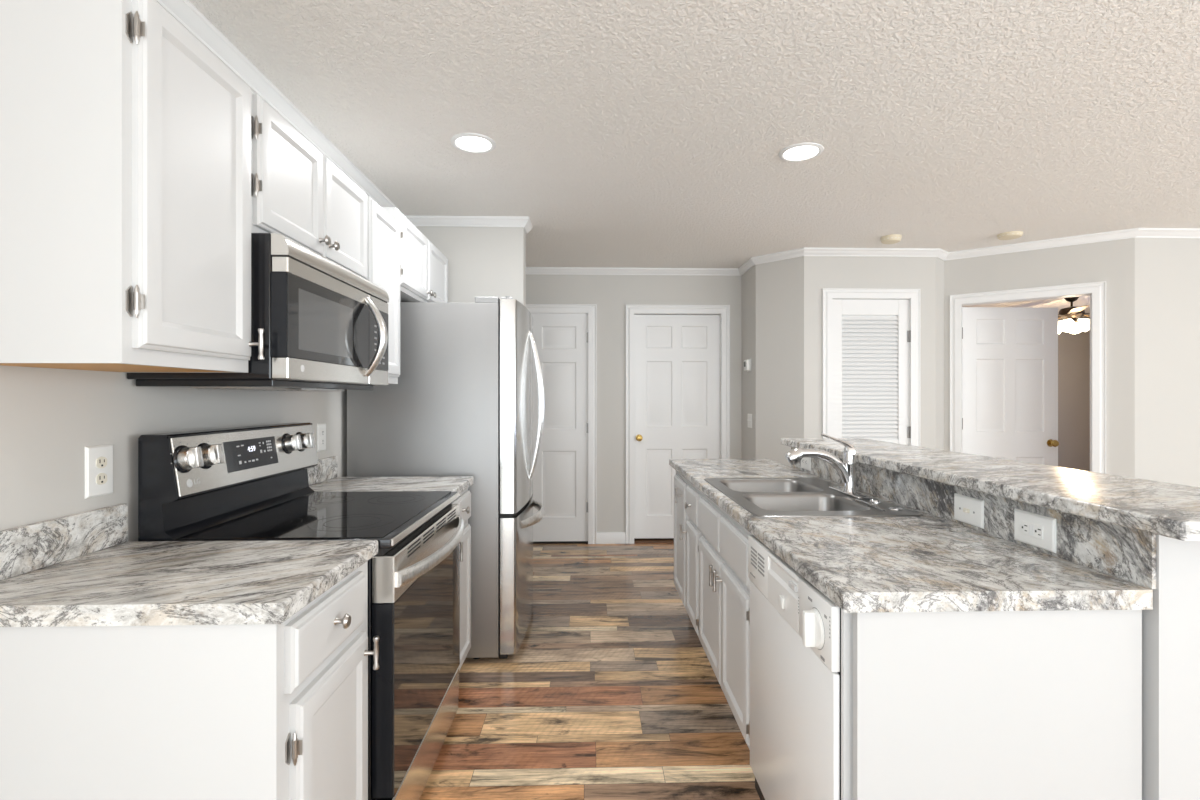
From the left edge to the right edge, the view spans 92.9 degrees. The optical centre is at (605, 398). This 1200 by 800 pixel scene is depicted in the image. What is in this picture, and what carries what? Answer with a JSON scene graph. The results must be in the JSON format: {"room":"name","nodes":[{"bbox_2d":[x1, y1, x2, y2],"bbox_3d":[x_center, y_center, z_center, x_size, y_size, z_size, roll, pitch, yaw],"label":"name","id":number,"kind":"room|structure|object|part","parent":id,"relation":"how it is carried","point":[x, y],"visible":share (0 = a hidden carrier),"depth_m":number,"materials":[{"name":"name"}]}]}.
{"room":"kitchen","nodes":[
{"label":"kitchen","id":0,"kind":"room"},
{"bbox_2d":[0,365,346,541],"bbox_3d":[-1.228,0.065,-1.014,0.110,2.430,9.260,0,0,-2],"label":"wall","id":1,"kind":"structure","parent":0,"point":[49,417],"depth_m":1.38,"materials":[{"name":"grey paint"}]},
{"bbox_2d":[0,504,127,580],"bbox_3d":[-1.224,0.317,1.230,0.019,0.098,0.454,0,0,-2],"label":"backsplash","id":2,"kind":"structure","parent":1,"relation":"attached to","point":[24,549],"depth_m":1.27,"materials":[{"name":"stone"}]},
{"bbox_2d":[85,444,112,498],"bbox_3d":[-1.234,0.176,1.391,0.008,0.124,0.078,0,0,-2],"label":"wall outlet","id":3,"kind":"object","parent":1,"relation":"attached to","point":[99,458],"visible":1,"depth_m":1.38,"materials":[{"name":"white plastic"}]},
{"bbox_2d":[96,473,106,484],"bbox_3d":[-1.231,0.196,1.392,0.002,0.029,0.031,0,0,-2],"label":"receptacle","id":4,"kind":"object","parent":3,"relation":"attached to","point":[101,478],"depth_m":1.39,"materials":[{"name":"white plastic"}]},
{"bbox_2d":[96,457,106,467],"bbox_3d":[-1.231,0.156,1.392,0.002,0.029,0.031,0,0,-2],"label":"receptacle","id":5,"kind":"object","parent":3,"relation":"attached to","point":[101,462],"depth_m":1.39,"materials":[{"name":"white plastic"}]},
{"bbox_2d":[0,0,264,372],"bbox_3d":[-1.048,-0.436,1.270,0.372,0.738,0.397,0,0,-2],"label":"upper cabinet","id":6,"kind":"object","parent":1,"relation":"attached to","point":[125,141],"visible":1,"depth_m":1.07,"materials":[{"name":"white wood"}]},
{"bbox_3d":[-1.086,-0.073,1.269,0.297,0.011,0.376,0,0,-2],"label":"panel","id":7,"kind":"part","parent":6,"relation":"part of","materials":[{"name":"brown wood"}]},
{"bbox_3d":[-0.908,-0.448,1.279,0.022,0.700,0.361,0,0,-2],"label":"door","id":8,"kind":"part","parent":6,"relation":"part of","materials":[{"name":"white wood"}]},
{"bbox_3d":[-0.884,-0.138,1.444,0.034,0.078,0.015,0,0,-2],"label":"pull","id":9,"kind":"part","parent":6,"relation":"part of","materials":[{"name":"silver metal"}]},
{"bbox_2d":[251,90,366,278],"bbox_3d":[-1.066,-0.619,1.848,0.368,0.372,0.756,0,0,-2],"label":"upper cabinet","id":10,"kind":"object","parent":1,"relation":"attached to","point":[298,194],"visible":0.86,"depth_m":1.71,"materials":[{"name":"white wood"}]},
{"bbox_2d":[127,233,388,391],"bbox_3d":[-1.006,-0.229,1.847,0.485,0.404,0.740,0,0,-2],"label":"microwave","id":11,"kind":"object","parent":10,"relation":"attached to","point":[325,325],"visible":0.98,"depth_m":1.58,"materials":[{"name":"silver metal"}]},
{"bbox_3d":[-0.856,-0.211,1.754,0.043,0.320,0.545,0,0,-2],"label":"door","id":12,"kind":"part","parent":11,"relation":"part of","materials":[{"name":"silver metal"}]},
{"bbox_3d":[-0.836,-0.218,1.755,0.002,0.218,0.542,0,0,-2],"label":"door glass","id":13,"kind":"part","parent":11,"relation":"part of","materials":[{"name":"black glass"}]},
{"bbox_3d":[-0.866,-0.211,2.124,0.043,0.320,0.193,0,0,-2],"label":"control panel","id":14,"kind":"part","parent":11,"relation":"part of","materials":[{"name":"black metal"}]},
{"bbox_3d":[-0.808,-0.216,2.001,0.079,0.279,0.043,0,0,-2],"label":"handle","id":15,"kind":"part","parent":11,"relation":"part of","materials":[{"name":"silver metal"}]},
{"bbox_2d":[374,325,384,364],"bbox_3d":[-0.845,-0.200,2.128,0.001,0.139,0.102,0,0,-2],"label":"print","id":16,"kind":"object","parent":11,"relation":"attached to","point":[382,362],"depth_m":2.10,"materials":[{"name":"grey"}]},
{"bbox_3d":[-0.918,-0.626,1.669,0.022,0.343,0.358,0,0,-2],"label":"door","id":17,"kind":"part","parent":10,"relation":"part of","materials":[{"name":"white wood"}]},
{"bbox_3d":[-0.896,-0.505,1.818,0.030,0.032,0.032,0,0,-2],"label":"knob","id":18,"kind":"part","parent":10,"relation":"part of","materials":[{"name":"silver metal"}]},
{"bbox_3d":[-0.898,-0.505,1.884,0.030,0.032,0.032,0,0,-2],"label":"knob","id":19,"kind":"part","parent":10,"relation":"part of","materials":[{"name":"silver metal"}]},
{"bbox_3d":[-0.928,-0.626,2.035,0.022,0.343,0.361,0,0,-2],"label":"door","id":20,"kind":"part","parent":10,"relation":"part of","materials":[{"name":"white wood"}]},
{"bbox_2d":[317,423,325,451],"bbox_3d":[-1.266,0.172,2.541,0.008,0.124,0.078,0,0,-2],"label":"wall outlet","id":21,"kind":"object","parent":1,"relation":"attached to","point":[321,427],"visible":0.98,"depth_m":2.53,"materials":[{"name":"white plastic"}]},
{"bbox_2d":[307,456,336,484],"bbox_3d":[-1.257,0.317,2.450,0.019,0.098,0.424,0,0,-2],"label":"backsplash","id":22,"kind":"structure","parent":1,"relation":"attached to","point":[326,469],"depth_m":2.52,"materials":[{"name":"stone"}]},
{"bbox_2d":[156,0,531,233],"bbox_3d":[-0.787,-1.121,-0.254,0.813,0.056,10.535,0,0,-2],"label":"trim","id":23,"kind":"structure","parent":1,"relation":"attached to","point":[192,19],"depth_m":2.23,"materials":[{"name":"white wood"}]},
{"bbox_2d":[366,196,399,383],"bbox_3d":[-1.097,-0.436,2.419,0.338,0.738,0.384,0,0,-2],"label":"upper cabinet","id":24,"kind":"object","parent":1,"relation":"attached to","point":[383,231],"visible":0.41,"depth_m":2.46,"materials":[{"name":"white wood"}]},
{"bbox_2d":[382,207,447,302],"bbox_3d":[-1.105,-0.694,3.084,0.358,0.368,0.944,0,0,-2],"label":"upper cabinet","id":25,"kind":"object","parent":1,"relation":"attached to","point":[423,267],"visible":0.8,"depth_m":2.94,"materials":[{"name":"white wood"}]},
{"bbox_3d":[-1.141,-0.516,3.083,0.287,0.011,0.922,0,0,-2],"label":"panel","id":26,"kind":"part","parent":25,"relation":"part of","materials":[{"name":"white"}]},
{"bbox_3d":[-0.961,-0.699,2.860,0.022,0.333,0.426,0,0,-2],"label":"door","id":27,"kind":"part","parent":25,"relation":"part of","materials":[{"name":"white wood"}]},
{"bbox_3d":[-0.973,-0.699,3.292,0.022,0.333,0.424,0,0,-2],"label":"door","id":28,"kind":"part","parent":25,"relation":"part of","materials":[{"name":"white wood"}]},
{"bbox_2d":[415,226,525,306],"bbox_3d":[-0.915,0.065,3.691,0.773,2.430,0.130,0,0,-2],"label":"wall","id":29,"kind":"structure","parent":0,"point":[482,261],"depth_m":3.63,"materials":[{"name":"grey paint"}]},
{"bbox_2d":[420,538,759,799],"bbox_3d":[2.837,1.320,1.279,8.658,0.080,13.600,0,0,-2],"label":"floor","id":30,"kind":"structure","parent":0,"point":[611,690],"depth_m":2.40,"materials":[{"name":"brown wood"}]},
{"bbox_2d":[0,561,378,799],"bbox_3d":[-0.891,0.842,1.238,0.684,0.874,0.432,0,0,-2],"label":"base cabinet","id":31,"kind":"object","parent":30,"relation":"on","point":[252,711],"visible":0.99,"depth_m":1.03,"materials":[{"name":"white wood"}]},
{"bbox_3d":[-0.912,0.842,1.029,0.632,0.874,0.016,0,0,-2],"label":"panel","id":32,"kind":"part","parent":31,"relation":"part of","materials":[{"name":"white wood"}]},
{"bbox_2d":[0,504,377,626],"bbox_3d":[-0.908,0.336,1.240,0.650,0.136,0.456,0,0,-2],"label":"countertop","id":33,"kind":"structure","parent":31,"relation":"on","point":[79,569],"depth_m":1.17,"materials":[{"name":"stone"}]},
{"bbox_3d":[-0.594,0.488,1.233,0.022,0.126,0.338,0,0,-2],"label":"drawer","id":34,"kind":"part","parent":31,"relation":"part of","materials":[{"name":"white wood"}]},
{"bbox_3d":[-0.595,0.868,1.251,0.022,0.575,0.338,0,0,-2],"label":"door","id":35,"kind":"part","parent":31,"relation":"part of","materials":[{"name":"white wood"}]},
{"bbox_3d":[-0.568,0.480,1.230,0.030,0.032,0.032,0,0,-2],"label":"knob","id":36,"kind":"part","parent":31,"relation":"part of","materials":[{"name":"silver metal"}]},
{"bbox_3d":[-0.570,0.620,1.390,0.034,0.078,0.015,0,0,-2],"label":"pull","id":37,"kind":"part","parent":31,"relation":"part of","materials":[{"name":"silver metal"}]},
{"bbox_2d":[138,423,463,799],"bbox_3d":[-0.860,0.687,1.856,0.722,1.186,0.772,0,0,-2],"label":"range","id":38,"kind":"object","parent":30,"relation":"on","point":[248,483],"visible":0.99,"depth_m":1.67,"materials":[{"name":"black metal"}]},
{"bbox_3d":[-1.099,0.160,1.510,0.054,0.074,0.074,0,0,-2],"label":"knob","id":39,"kind":"part","parent":38,"relation":"part of","materials":[{"name":"silver metal"}]},
{"bbox_3d":[-1.101,0.160,1.595,0.054,0.074,0.074,0,0,-2],"label":"knob","id":40,"kind":"part","parent":38,"relation":"part of","materials":[{"name":"silver metal"}]},
{"bbox_3d":[-1.143,0.100,1.854,0.010,0.008,0.758,0,0,-2],"label":"trim","id":41,"kind":"part","parent":38,"relation":"part of","materials":[{"name":"black"}]},
{"bbox_3d":[-1.129,0.179,1.855,0.028,0.155,0.753,0,0,-2],"label":"control panel","id":42,"kind":"part","parent":38,"relation":"part of","materials":[{"name":"silver metal"}]},
{"bbox_2d":[236,440,271,463],"bbox_3d":[-1.125,0.171,1.831,0.009,0.060,0.187,0,0,-2],"label":"print","id":43,"kind":"object","parent":38,"relation":"attached to","point":[247,451],"depth_m":1.82,"materials":[{"name":"grey"}]},
{"bbox_3d":[-1.113,0.160,2.030,0.054,0.074,0.074,0,0,-2],"label":"knob","id":44,"kind":"part","parent":38,"relation":"part of","materials":[{"name":"silver metal"}]},
{"bbox_3d":[-1.115,0.160,2.120,0.054,0.074,0.074,0,0,-2],"label":"knob","id":45,"kind":"part","parent":38,"relation":"part of","materials":[{"name":"silver metal"}]},
{"bbox_2d":[175,491,459,548],"bbox_3d":[-0.859,0.379,1.862,0.584,0.031,0.760,0,0,-2],"label":"cooktop","id":46,"kind":"object","parent":38,"relation":"in","point":[386,517],"depth_m":1.73,"materials":[{"name":"black glass"}]},
{"bbox_3d":[-0.596,1.147,1.869,0.057,0.187,0.754,0,0,-2],"label":"drawer","id":47,"kind":"part","parent":38,"relation":"part of","materials":[{"name":"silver metal"}]},
{"bbox_3d":[-0.595,0.731,1.869,0.059,0.634,0.754,0,0,-2],"label":"oven door","id":48,"kind":"part","parent":38,"relation":"part of","materials":[{"name":"black glass"}]},
{"bbox_3d":[-0.567,0.792,1.870,0.003,0.507,0.750,0,0,-2],"label":"oven glass","id":49,"kind":"part","parent":38,"relation":"part of","materials":[{"name":"black glass"}]},
{"bbox_3d":[-0.534,0.481,1.871,0.068,0.043,0.722,0,0,-2],"label":"handle","id":50,"kind":"part","parent":38,"relation":"part of","materials":[{"name":"silver metal"}]},
{"bbox_2d":[347,296,543,658],"bbox_3d":[-0.804,0.390,3.174,0.912,1.780,0.840,0,0,-2],"label":"refrigerator","id":51,"kind":"object","parent":30,"relation":"on","point":[461,402],"visible":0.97,"depth_m":2.76,"materials":[{"name":"silver metal"}]},
{"bbox_3d":[-0.469,0.038,2.972,0.101,1.040,0.418,0,0,-2],"label":"door","id":52,"kind":"part","parent":51,"relation":"part of","materials":[{"name":"silver metal"}]},
{"bbox_3d":[-0.474,0.910,3.183,0.101,0.660,0.840,0,0,-2],"label":"freezer drawer","id":53,"kind":"part","parent":51,"relation":"part of","materials":[{"name":"silver metal"}]},
{"bbox_3d":[-0.480,0.038,3.394,0.101,1.040,0.418,0,0,-2],"label":"door","id":54,"kind":"part","parent":51,"relation":"part of","materials":[{"name":"silver metal"}]},
{"bbox_3d":[-0.397,0.640,3.185,0.098,0.060,0.608,0,0,-2],"label":"handle","id":55,"kind":"part","parent":51,"relation":"part of","materials":[{"name":"silver metal"}]},
{"bbox_3d":[-0.388,0.036,3.140,0.084,0.816,0.017,0,0,-2],"label":"handle","id":56,"kind":"part","parent":51,"relation":"part of","materials":[{"name":"silver metal"}]},
{"bbox_3d":[-0.391,0.036,3.231,0.084,0.816,0.017,0,0,-2],"label":"handle","id":57,"kind":"part","parent":51,"relation":"part of","materials":[{"name":"silver metal"}]},
{"bbox_2d":[451,488,470,670],"bbox_3d":[-0.925,0.842,2.455,0.684,0.874,0.400,0,0,-2],"label":"base cabinet","id":58,"kind":"object","parent":30,"relation":"on","point":[464,499],"visible":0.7,"depth_m":2.53,"materials":[{"name":"white wood"}]},
{"bbox_2d":[307,456,473,492],"bbox_3d":[-0.942,0.336,2.460,0.650,0.136,0.426,0,0,-2],"label":"countertop","id":59,"kind":"structure","parent":58,"relation":"on","point":[322,477],"depth_m":2.46,"materials":[{"name":"stone"}]},
{"bbox_3d":[-0.628,0.488,2.461,0.022,0.126,0.355,0,0,-2],"label":"drawer","id":60,"kind":"part","parent":58,"relation":"part of","materials":[{"name":"white"}]},
{"bbox_3d":[-0.596,0.620,2.309,0.034,0.078,0.015,0,0,-2],"label":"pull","id":61,"kind":"part","parent":58,"relation":"part of","materials":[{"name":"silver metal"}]},
{"bbox_3d":[-0.628,0.868,2.461,0.022,0.575,0.355,0,0,-2],"label":"door","id":62,"kind":"part","parent":58,"relation":"part of","materials":[{"name":"white"}]},
{"bbox_3d":[-0.602,0.480,2.454,0.030,0.032,0.032,0,0,-2],"label":"knob","id":63,"kind":"part","parent":58,"relation":"part of","materials":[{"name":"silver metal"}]},
{"bbox_2d":[674,471,688,608],"bbox_3d":[0.675,0.842,3.153,0.626,0.874,0.453,0,0,-2],"label":"base cabinet","id":64,"kind":"object","parent":30,"relation":"on","point":[680,483],"visible":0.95,"depth_m":3.11,"materials":[{"name":"white wood"}]},
{"bbox_3d":[0.382,0.515,3.032,0.034,0.078,0.015,0,0,-2],"label":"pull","id":65,"kind":"part","parent":64,"relation":"part of","materials":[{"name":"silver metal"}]},
{"bbox_2d":[680,482,701,636],"bbox_3d":[0.686,0.842,2.753,0.626,0.874,0.343,0,0,-2],"label":"base cabinet","id":66,"kind":"object","parent":30,"relation":"on","point":[693,494],"visible":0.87,"depth_m":2.72,"materials":[{"name":"white wood"}]},
{"bbox_3d":[0.387,0.670,2.867,0.034,0.078,0.015,0,0,-2],"label":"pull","id":67,"kind":"part","parent":66,"relation":"part of","materials":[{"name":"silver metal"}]},
{"bbox_3d":[0.418,0.516,2.748,0.022,0.148,0.300,0,0,-2],"label":"drawer","id":68,"kind":"part","parent":66,"relation":"part of","materials":[{"name":"white wood"}]},
{"bbox_3d":[0.418,0.848,2.748,0.022,0.465,0.300,0,0,-2],"label":"door","id":69,"kind":"part","parent":66,"relation":"part of","materials":[{"name":"white wood"}]},
{"bbox_2d":[698,493,752,749],"bbox_3d":[0.702,0.842,2.165,0.626,0.874,0.830,0,0,-2],"label":"base cabinet","id":70,"kind":"object","parent":30,"relation":"on","point":[724,581],"visible":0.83,"depth_m":2.05,"materials":[{"name":"white wood"}]},
{"bbox_3d":[0.429,0.516,2.358,0.022,0.148,0.406,0,0,-2],"label":"false drawer","id":71,"kind":"part","parent":70,"relation":"part of","materials":[{"name":"white wood"}]},
{"bbox_3d":[0.430,0.848,2.338,0.022,0.465,0.419,0,0,-2],"label":"door","id":72,"kind":"part","parent":70,"relation":"part of","materials":[{"name":"white wood"}]},
{"bbox_3d":[0.406,0.670,2.157,0.034,0.078,0.015,0,0,-2],"label":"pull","id":73,"kind":"part","parent":70,"relation":"part of","materials":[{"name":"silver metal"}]},
{"bbox_3d":[0.408,0.670,2.097,0.034,0.078,0.015,0,0,-2],"label":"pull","id":74,"kind":"part","parent":70,"relation":"part of","materials":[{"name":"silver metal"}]},
{"bbox_3d":[0.441,0.516,1.949,0.022,0.148,0.383,0,0,-2],"label":"false drawer","id":75,"kind":"part","parent":70,"relation":"part of","materials":[{"name":"white wood"}]},
{"bbox_3d":[0.441,0.848,1.940,0.022,0.465,0.365,0,0,-2],"label":"door","id":76,"kind":"part","parent":70,"relation":"part of","materials":[{"name":"white wood"}]},
{"bbox_2d":[669,459,1152,612],"bbox_3d":[0.715,0.385,2.272,0.600,0.038,2.380,0,0,-2],"label":"countertop","id":77,"kind":"structure","parent":70,"relation":"on","point":[927,562],"depth_m":1.26,"materials":[{"name":"stone"}]},
{"bbox_2d":[704,477,921,517],"bbox_3d":[0.718,0.443,2.184,0.532,0.190,0.851,0,0,-2],"label":"sink","id":78,"kind":"object","parent":77,"relation":"in","point":[761,497],"visible":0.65,"depth_m":2.16,"materials":[{"name":"silver metal"}]},
{"bbox_3d":[0.678,0.450,2.382,0.363,0.176,0.345,0,0,-2],"label":"bowl","id":79,"kind":"part","parent":78,"relation":"part of","materials":[{"name":"silver metal"}]},
{"bbox_3d":[0.689,0.450,2.002,0.363,0.176,0.335,0,0,-2],"label":"bowl","id":80,"kind":"part","parent":78,"relation":"part of","materials":[{"name":"silver metal"}]},
{"bbox_2d":[785,433,871,498],"bbox_3d":[0.817,0.246,2.168,0.277,0.231,0.250,0,0,-2],"label":"faucet","id":81,"kind":"object","parent":77,"relation":"on","point":[846,470],"visible":0.99,"depth_m":2.15,"materials":[{"name":"silver metal"}]},
{"bbox_3d":[0.828,0.255,2.164,0.214,0.132,0.039,0,0,-5],"label":"spout","id":82,"kind":"part","parent":81,"relation":"part of","materials":[{"name":"silver metal"}]},
{"bbox_3d":[0.878,0.164,2.170,0.126,0.066,0.040,0,0,-2],"label":"lever","id":83,"kind":"part","parent":81,"relation":"part of","materials":[{"name":"silver metal"}]},
{"bbox_3d":[0.928,0.357,2.171,0.054,0.009,0.250,0,0,-2],"label":"plate","id":84,"kind":"part","parent":81,"relation":"part of","materials":[{"name":"silver metal"}]},
{"bbox_2d":[748,535,840,799],"bbox_3d":[0.716,0.846,1.442,0.609,0.868,0.600,0,0,-2],"label":"dishwasher","id":85,"kind":"object","parent":30,"relation":"on","point":[795,628],"visible":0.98,"depth_m":1.37,"materials":[{"name":"white"}]},
{"bbox_3d":[0.449,0.480,1.435,0.019,0.132,0.600,0,0,-2],"label":"control panel","id":86,"kind":"part","parent":85,"relation":"part of","materials":[{"name":"white plastic"}]},
{"bbox_2d":[798,596,829,661],"bbox_3d":[0.446,0.487,1.228,0.001,0.105,0.174,0,0,-2],"label":"dial","id":87,"kind":"object","parent":85,"relation":"attached to","point":[820,647],"depth_m":1.19,"materials":[{"name":"white plastic"}]},
{"bbox_2d":[841,609,1141,799],"bbox_3d":[0.757,0.842,1.118,0.578,0.875,0.044,0,0,-2],"label":"end panel","id":88,"kind":"object","parent":30,"relation":"on","point":[966,705],"visible":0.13,"depth_m":1.10,"materials":[{"name":"white wood"}]},
{"bbox_2d":[526,274,741,531],"bbox_3d":[-0.068,0.065,5.090,2.545,2.430,0.110,0,0,-2],"label":"wall","id":89,"kind":"structure","parent":0,"point":[611,294],"depth_m":5.04,"materials":[{"name":"grey paint"}]},
{"bbox_2d":[526,304,596,543],"bbox_3d":[-0.416,0.226,5.071,0.665,2.110,0.129,0,0,-2],"label":"door","id":90,"kind":"structure","parent":89,"relation":"in","point":[565,335],"depth_m":5.04,"materials":[{"name":"white wood"}]},
{"bbox_2d":[597,532,625,543],"bbox_3d":[0.222,1.230,4.965,3.064,0.100,0.628,0,0,12],"label":"baseboard","id":91,"kind":"structure","parent":89,"relation":"attached to","point":[602,537],"depth_m":5.03,"materials":[{"name":"white wood"}]},
{"bbox_2d":[526,267,740,275],"bbox_3d":[-0.066,-1.121,5.015,2.545,0.056,0.040,0,0,-2],"label":"trim","id":92,"kind":"structure","parent":89,"relation":"attached to","point":[529,270],"depth_m":5.02,"materials":[{"name":"white wood"}]},
{"bbox_2d":[626,305,729,543],"bbox_3d":[0.635,0.226,5.100,0.924,2.110,0.129,0,0,-2],"label":"door","id":93,"kind":"structure","parent":89,"relation":"in","point":[678,356],"depth_m":5.10,"materials":[{"name":"white wood"}]},
{"bbox_3d":[0.297,0.350,5.064,0.060,0.060,0.062,0,0,-2],"label":"knob","id":94,"kind":"part","parent":93,"relation":"part of","materials":[{"name":"gold metal"}]},
{"bbox_2d":[188,0,1199,313],"bbox_3d":[2.916,-1.200,1.281,8.500,0.100,13.600,0,0,-2],"label":"ceiling","id":95,"kind":"structure","parent":0,"point":[627,133],"depth_m":2.29,"materials":[{"name":"white paint"}]},
{"bbox_2d":[451,133,495,152],"bbox_3d":[-0.596,-1.145,2.565,0.200,0.008,0.200,0,0,-2],"label":"recessed light","id":96,"kind":"object","parent":95,"relation":"in","point":[467,142],"visible":1,"depth_m":2.55,"materials":[{"name":"white"}]},
{"bbox_2d":[779,142,823,161],"bbox_3d":[0.909,-1.145,2.658,0.200,0.008,0.200,0,0,-2],"label":"recessed light","id":97,"kind":"object","parent":95,"relation":"in","point":[800,151],"visible":1,"depth_m":2.65,"materials":[{"name":"white"}]},
{"bbox_2d":[880,234,901,243],"bbox_3d":[2.028,-1.129,4.056,0.136,0.042,0.136,0,0,-2],"label":"smoke detector","id":98,"kind":"object","parent":95,"relation":"attached to","point":[894,238],"visible":1,"depth_m":4.01,"materials":[{"name":"beige plastic"}]},
{"bbox_2d":[997,231,1022,239],"bbox_3d":[2.822,-1.135,3.982,0.150,0.030,0.150,0,0,-2],"label":"smoke detector","id":99,"kind":"object","parent":95,"relation":"attached to","point":[1010,235],"visible":1,"depth_m":3.94,"materials":[{"name":"beige plastic"}]},
{"bbox_2d":[1058,297,1089,333],"bbox_3d":[5.219,-0.943,6.443,1.244,0.413,1.205,0,0,-2],"label":"ceiling fan","id":100,"kind":"object","parent":95,"relation":"hanging from","point":[1072,313],"visible":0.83,"depth_m":6.33,"materials":[{"name":"brown metal"}]},
{"bbox_3d":[5.115,-0.815,6.307,0.156,0.158,0.146,0,0,-2],"label":"lamp shade","id":101,"kind":"part","parent":100,"relation":"part of","materials":[{"name":"white glass"}]},
{"bbox_3d":[5.226,-0.938,6.396,0.230,0.185,0.230,0,0,-2],"label":"motor","id":102,"kind":"part","parent":100,"relation":"part of","materials":[{"name":"brown metal"}]},
{"bbox_3d":[5.336,-0.815,6.486,0.156,0.158,0.146,0,0,-2],"label":"lamp shade","id":103,"kind":"part","parent":100,"relation":"part of","materials":[{"name":"white glass"}]},
{"bbox_3d":[5.006,-0.945,6.050,0.136,0.030,0.480,0,0,32],"label":"blade","id":104,"kind":"part","parent":100,"relation":"part of","materials":[{"name":"brown wood"}]},
{"bbox_3d":[5.315,-0.815,6.286,0.146,0.158,0.156,0,0,-2],"label":"lamp shade","id":105,"kind":"part","parent":100,"relation":"part of","materials":[{"name":"white glass"}]},
{"bbox_2d":[742,265,755,458],"bbox_3d":[1.269,0.065,4.865,0.115,2.430,0.416,0,0,-2],"label":"wall","id":106,"kind":"structure","parent":0,"point":[748,278],"depth_m":4.83,"materials":[{"name":"grey paint"}]},
{"bbox_2d":[744,359,750,371],"bbox_3d":[1.195,-0.282,4.825,0.038,0.104,0.124,0,0,-2],"label":"thermostat","id":107,"kind":"object","parent":106,"relation":"attached to","point":[747,363],"visible":1,"depth_m":4.77,"materials":[{"name":"white plastic"}]},
{"bbox_2d":[747,414,751,427],"bbox_3d":[1.207,0.187,4.810,0.017,0.118,0.120,0,0,-2],"label":"light switch","id":108,"kind":"object","parent":106,"relation":"attached to","point":[749,420],"visible":1,"depth_m":4.78,"materials":[{"name":"white plastic"}]},
{"bbox_2d":[756,256,803,466],"bbox_3d":[1.409,0.065,4.554,0.410,2.430,0.110,0,0,43],"label":"wall","id":109,"kind":"structure","parent":0,"point":[779,284],"depth_m":4.52,"materials":[{"name":"grey paint"}]},
{"bbox_2d":[804,256,935,448],"bbox_3d":[2.031,0.065,4.443,1.025,2.430,0.110,0,0,-2],"label":"wall","id":110,"kind":"structure","parent":0,"point":[820,272],"depth_m":4.39,"materials":[{"name":"grey paint"}]},
{"bbox_2d":[822,288,919,446],"bbox_3d":[2.036,0.218,4.433,0.757,2.124,0.129,0,0,-2],"label":"door","id":111,"kind":"structure","parent":110,"relation":"in","point":[871,337],"depth_m":4.40,"materials":[{"name":"white wood"}]},
{"bbox_2d":[936,257,943,449],"bbox_3d":[2.577,0.065,4.503,0.181,2.430,0.110,0,0,-41],"label":"wall","id":112,"kind":"structure","parent":0,"point":[939,263],"depth_m":4.46,"materials":[{"name":"grey paint"}]},
{"bbox_2d":[822,477,1199,799],"bbox_3d":[1.094,0.763,2.076,0.128,1.033,1.970,0,0,-2],"label":"wall","id":113,"kind":"structure","parent":0,"point":[1171,630],"depth_m":1.09,"materials":[{"name":"grey paint"}]},
{"bbox_2d":[791,447,1155,588],"bbox_3d":[1.025,0.306,2.076,0.008,0.119,1.966,0,0,-2],"label":"backsplash panel","id":114,"kind":"object","parent":113,"relation":"attached to","point":[1129,554],"visible":0.57,"depth_m":1.38,"materials":[{"name":"stone"}]},
{"bbox_2d":[801,457,810,470],"bbox_3d":[0.995,0.315,2.844,0.008,0.078,0.124,0,0,-2],"label":"wall outlet","id":115,"kind":"object","parent":114,"relation":"attached to","point":[806,461],"visible":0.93,"depth_m":2.82,"materials":[{"name":"white plastic"}]},
{"bbox_2d":[954,493,983,528],"bbox_3d":[1.024,0.318,1.621,0.018,0.078,0.124,0,0,-2],"label":"light switch","id":116,"kind":"object","parent":114,"relation":"attached to","point":[969,510],"visible":1,"depth_m":1.61,"materials":[{"name":"white plastic"}]},
{"bbox_2d":[1014,508,1055,552],"bbox_3d":[1.034,0.318,1.381,0.010,0.080,0.128,0,0,-2],"label":"wall outlet","id":117,"kind":"object","parent":114,"relation":"attached to","point":[1030,528],"visible":1,"depth_m":1.37,"materials":[{"name":"white plastic"}]},
{"bbox_2d":[1021,520,1042,539],"bbox_3d":[1.032,0.318,1.381,0.002,0.033,0.068,0,0,-2],"label":"receptacle","id":118,"kind":"object","parent":117,"relation":"attached to","point":[1030,529],"depth_m":1.38,"materials":[{"name":"white plastic"}]},
{"bbox_2d":[781,438,1199,540],"bbox_3d":[1.186,0.229,2.027,0.442,0.033,2.072,0,0,-2],"label":"bar","id":119,"kind":"object","parent":113,"relation":"on","point":[1171,510],"visible":1,"depth_m":1.44,"materials":[{"name":"stone"}]},
{"bbox_2d":[944,238,1134,477],"bbox_3d":[3.170,0.065,4.243,1.118,2.430,0.110,0,0,35],"label":"wall","id":120,"kind":"structure","parent":0,"point":[1112,262],"depth_m":3.96,"materials":[{"name":"grey paint"}]},
{"bbox_2d":[950,281,1105,473],"bbox_3d":[3.268,0.233,4.476,0.930,2.094,0.641,0,0,35],"label":"door","id":121,"kind":"structure","parent":120,"relation":"in","point":[1004,360],"depth_m":4.54,"materials":[{"name":"white wood"}]},
{"bbox_3d":[3.555,0.355,4.528,0.060,0.060,0.062,0,0,-2],"label":"knob","id":122,"kind":"part","parent":121,"relation":"part of","materials":[{"name":"gold metal"}]},
{"bbox_2d":[1058,314,1089,470],"bbox_3d":[4.688,0.065,7.782,4.400,2.430,0.100,0,0,-2],"label":"wall","id":123,"kind":"structure","parent":0,"point":[1073,349],"depth_m":7.78,"materials":[{"name":"grey paint"}]},
{"bbox_2d":[1135,238,1199,486],"bbox_3d":[5.048,0.065,3.970,2.910,2.430,0.110,0,0,-2],"label":"wall","id":124,"kind":"structure","parent":0,"point":[1167,270],"depth_m":3.88,"materials":[{"name":"grey paint"}]},
{"bbox_2d":[738,228,1199,275],"bbox_3d":[3.711,-1.121,4.169,5.355,0.056,0.707,0,0,12],"label":"trim","id":125,"kind":"structure","parent":124,"relation":"attached to","point":[939,253],"depth_m":4.34,"materials":[{"name":"white wood"}]}
]}

